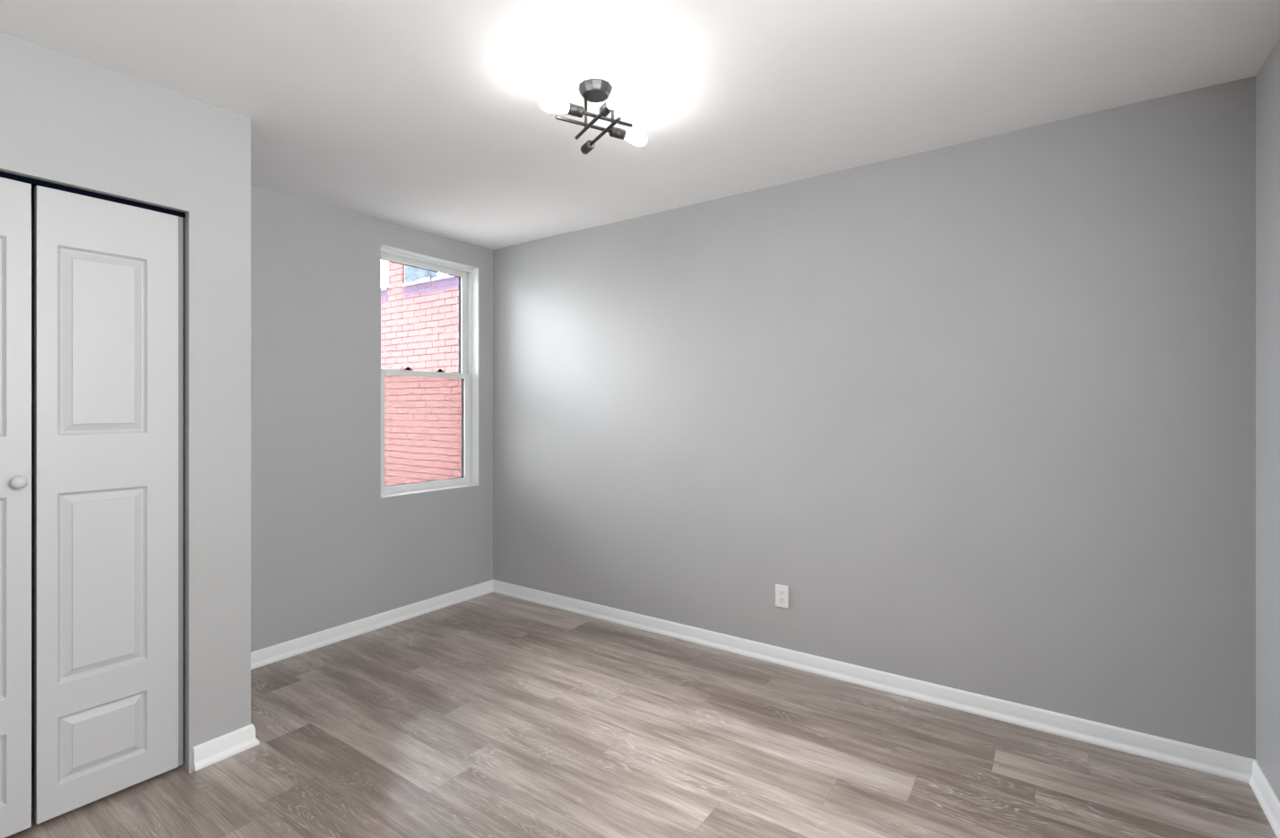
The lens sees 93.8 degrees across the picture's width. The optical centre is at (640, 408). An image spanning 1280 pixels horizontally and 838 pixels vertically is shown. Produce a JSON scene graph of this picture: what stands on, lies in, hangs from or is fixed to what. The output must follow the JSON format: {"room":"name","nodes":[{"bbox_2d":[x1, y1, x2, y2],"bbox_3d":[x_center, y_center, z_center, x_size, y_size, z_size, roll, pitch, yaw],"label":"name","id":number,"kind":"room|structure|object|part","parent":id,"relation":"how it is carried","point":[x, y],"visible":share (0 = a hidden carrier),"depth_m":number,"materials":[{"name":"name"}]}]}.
{"room":"empty bedroom","nodes":[
{"label":"empty bedroom","id":0,"kind":"room"},
{"bbox_2d":[0,32,250,770],"bbox_3d":[-2.432,0.050,1.758,0.778,2.560,2.019,0,0,35],"label":"wall","id":1,"kind":"structure","parent":0,"point":[65,120],"depth_m":2.22,"materials":[{"name":"paint"}]},
{"bbox_2d":[0,177,182,837],"bbox_3d":[-1.901,0.303,1.890,0.074,2.019,0.770,0,0,35],"label":"door","id":2,"kind":"structure","parent":1,"relation":"in","point":[108,275],"depth_m":1.99,"materials":[{"name":"paint"}]},
{"bbox_3d":[-1.913,0.226,1.843,0.040,0.039,0.039,0,0,35],"label":"knob","id":3,"kind":"part","parent":2,"relation":"part of","materials":[{"name":"paint"}]},
{"bbox_2d":[0,171,185,217],"bbox_3d":[-2.124,-0.717,1.604,0.033,0.016,1.508,0,0,35],"label":"trim","id":4,"kind":"structure","parent":1,"relation":"attached to","point":[34,182],"depth_m":1.99,"materials":[{"name":"black metal"}]},
{"bbox_2d":[192,724,259,770],"bbox_3d":[-1.577,1.288,2.290,0.022,0.083,0.216,0,0,35],"label":"baseboard","id":5,"kind":"structure","parent":1,"relation":"attached to","point":[212,751],"depth_m":2.28,"materials":[{"name":"paint"}]},
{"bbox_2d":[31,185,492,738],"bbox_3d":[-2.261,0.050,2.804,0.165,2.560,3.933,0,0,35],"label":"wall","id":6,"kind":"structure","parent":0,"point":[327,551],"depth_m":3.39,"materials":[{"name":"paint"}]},
{"bbox_2d":[250,579,492,669],"bbox_3d":[-1.616,1.288,3.584,0.022,0.083,1.913,0,0,35],"label":"baseboard","id":7,"kind":"structure","parent":6,"relation":"attached to","point":[273,653],"depth_m":3.54,"materials":[{"name":"paint"}]},
{"bbox_2d":[380,244,479,498],"bbox_3d":[-1.429,-0.230,4.006,0.168,1.549,0.756,0,0,35],"label":"window","id":8,"kind":"structure","parent":6,"relation":"in","point":[468,275],"depth_m":4.27,"materials":[{"name":"plastic"}]},
{"bbox_3d":[-1.458,-0.604,4.030,0.010,0.772,0.721,0,0,35],"label":"sash","id":9,"kind":"part","parent":8,"relation":"part of","materials":[{"name":"glass"}]},
{"bbox_3d":[-1.431,0.141,4.014,0.012,0.783,0.724,0,0,35],"label":"sash","id":10,"kind":"part","parent":8,"relation":"part of","materials":[{"name":"plastic"}]},
{"bbox_3d":[-1.393,0.541,3.981,0.080,0.008,0.756,0,0,35],"label":"sill","id":11,"kind":"part","parent":8,"relation":"part of","materials":[{"name":"paint"}]},
{"bbox_3d":[-1.491,-0.232,4.050,0.016,1.538,0.748,0,0,35],"label":"frame","id":12,"kind":"part","parent":8,"relation":"part of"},
{"bbox_2d":[0,0,1279,250],"bbox_3d":[-0.582,-1.254,1.650,4.250,0.272,4.190,0,0,35],"label":"ceiling","id":13,"kind":"structure","parent":0,"point":[426,116],"depth_m":2.10,"materials":[{"name":"paint"}]},
{"bbox_2d":[539,77,647,154],"bbox_3d":[-0.133,-1.078,2.155,0.315,0.169,0.406,0,0,18],"label":"ceiling light","id":14,"kind":"object","parent":13,"relation":"attached to","point":[592,90],"visible":1,"depth_m":2.12,"materials":[{"name":"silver metal"}]},
{"bbox_2d":[539,95,584,117],"bbox_3d":[-0.267,-1.035,2.055,0.096,0.053,0.148,0,0,35],"label":"socket","id":15,"kind":"object","parent":14,"relation":"attached to","point":[549,103],"depth_m":2.03,"materials":[{"name":"grey metal"}]},
{"bbox_3d":[-0.204,-1.035,2.180,0.218,0.012,0.012,0,0,-30],"label":"rod","id":16,"kind":"part","parent":14,"relation":"part of","materials":[{"name":"grey metal"}]},
{"bbox_3d":[-0.198,-1.075,2.183,0.010,0.110,0.010,0,0,35],"label":"stem","id":17,"kind":"part","parent":14,"relation":"part of","materials":[{"name":"silver metal"}]},
{"bbox_2d":[580,139,594,154],"bbox_3d":[-0.203,-1.020,2.335,0.036,0.036,0.059,0,0,-30],"label":"socket","id":18,"kind":"object","parent":14,"relation":"attached to","point":[589,145],"depth_m":2.32,"materials":[{"name":"black metal"}]},
{"bbox_3d":[-0.183,-1.020,2.158,0.012,0.012,0.229,0,0,-30],"label":"rod","id":19,"kind":"part","parent":14,"relation":"part of","materials":[{"name":"grey metal"}]},
{"bbox_3d":[-0.132,-1.020,2.210,0.012,0.012,0.245,0,0,-30],"label":"rod","id":20,"kind":"part","parent":14,"relation":"part of","materials":[{"name":"grey metal"}]},
{"bbox_3d":[-0.116,-1.035,2.141,0.197,0.012,0.012,0,0,-30],"label":"rod","id":21,"kind":"part","parent":14,"relation":"part of","materials":[{"name":"grey metal"}]},
{"bbox_2d":[598,86,628,116],"bbox_3d":[-0.089,-1.020,1.992,0.148,0.053,0.096,0,0,35],"label":"socket","id":22,"kind":"object","parent":14,"relation":"attached to","point":[619,95],"depth_m":1.95,"materials":[{"name":"grey metal"}]},
{"bbox_2d":[608,126,647,146],"bbox_3d":[-0.043,-1.035,2.271,0.096,0.053,0.148,0,0,35],"label":"socket","id":23,"kind":"object","parent":14,"relation":"attached to","point":[638,138],"depth_m":2.26,"materials":[{"name":"grey metal"}]},
{"bbox_2d":[5,592,1277,837],"bbox_3d":[-0.582,1.340,1.650,4.210,0.020,4.150,0,0,35],"label":"floor","id":24,"kind":"structure","parent":0,"point":[492,714],"depth_m":2.23,"materials":[{"name":"laminate"}]},
{"bbox_2d":[492,76,1255,759],"bbox_3d":[0.523,0.050,3.350,4.130,2.560,0.137,0,0,35],"label":"wall","id":25,"kind":"structure","parent":0,"point":[983,410],"depth_m":2.71,"materials":[{"name":"paint"}]},
{"bbox_2d":[775,584,788,608],"bbox_3d":[0.739,0.978,3.120,0.071,0.115,0.008,0,0,35],"label":"electrical outlet","id":26,"kind":"object","parent":25,"relation":"attached to","point":[782,592],"visible":1,"depth_m":3.12,"materials":[{"name":"plastic"}]},
{"bbox_2d":[778,596,784,603],"bbox_3d":[0.737,0.997,3.118,0.027,0.030,0.002,0,0,35],"label":"receptacle","id":27,"kind":"object","parent":26,"relation":"attached to","point":[781,599],"depth_m":3.12,"materials":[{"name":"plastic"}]},
{"bbox_2d":[778,589,784,595],"bbox_3d":[0.737,0.958,3.118,0.027,0.030,0.002,0,0,35],"label":"receptacle","id":28,"kind":"object","parent":26,"relation":"attached to","point":[781,592],"depth_m":3.12,"materials":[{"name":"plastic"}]},
{"bbox_2d":[492,579,1255,784],"bbox_3d":[0.551,1.288,3.241,3.960,0.083,0.022,0,0,35],"label":"baseboard","id":29,"kind":"structure","parent":25,"relation":"attached to","point":[1232,766],"depth_m":2.70,"materials":[{"name":"paint"}]},
{"bbox_2d":[1255,38,1279,801],"bbox_3d":[1.150,0.050,0.523,0.120,2.560,4.070,0,0,35],"label":"wall","id":30,"kind":"structure","parent":0,"point":[1267,79],"depth_m":2.02,"materials":[{"name":"paint"}]},
{"bbox_2d":[1248,760,1279,837],"bbox_3d":[1.922,1.288,1.763,0.022,0.083,0.903,0,0,35],"label":"baseboard","id":31,"kind":"structure","parent":30,"relation":"attached to","point":[1266,796],"depth_m":1.98,"materials":[{"name":"paint"}]},
{"label":"outside","id":32,"kind":"structure","parent":0,"visible":0},
{"bbox_3d":[-24.785,1.880,20.216,56.227,0.200,55.000,0,0,35],"label":"ground","id":33,"kind":"structure","parent":32,"visible":0},
{"bbox_2d":[380,261,461,485],"bbox_3d":[-3.937,-0.395,9.770,10.400,4.350,4.024,0,0,35],"label":"neighbouring building","id":34,"kind":"structure","parent":33,"relation":"on","point":[419,308],"depth_m":6.21,"materials":[{"name":"brick"}]}
]}

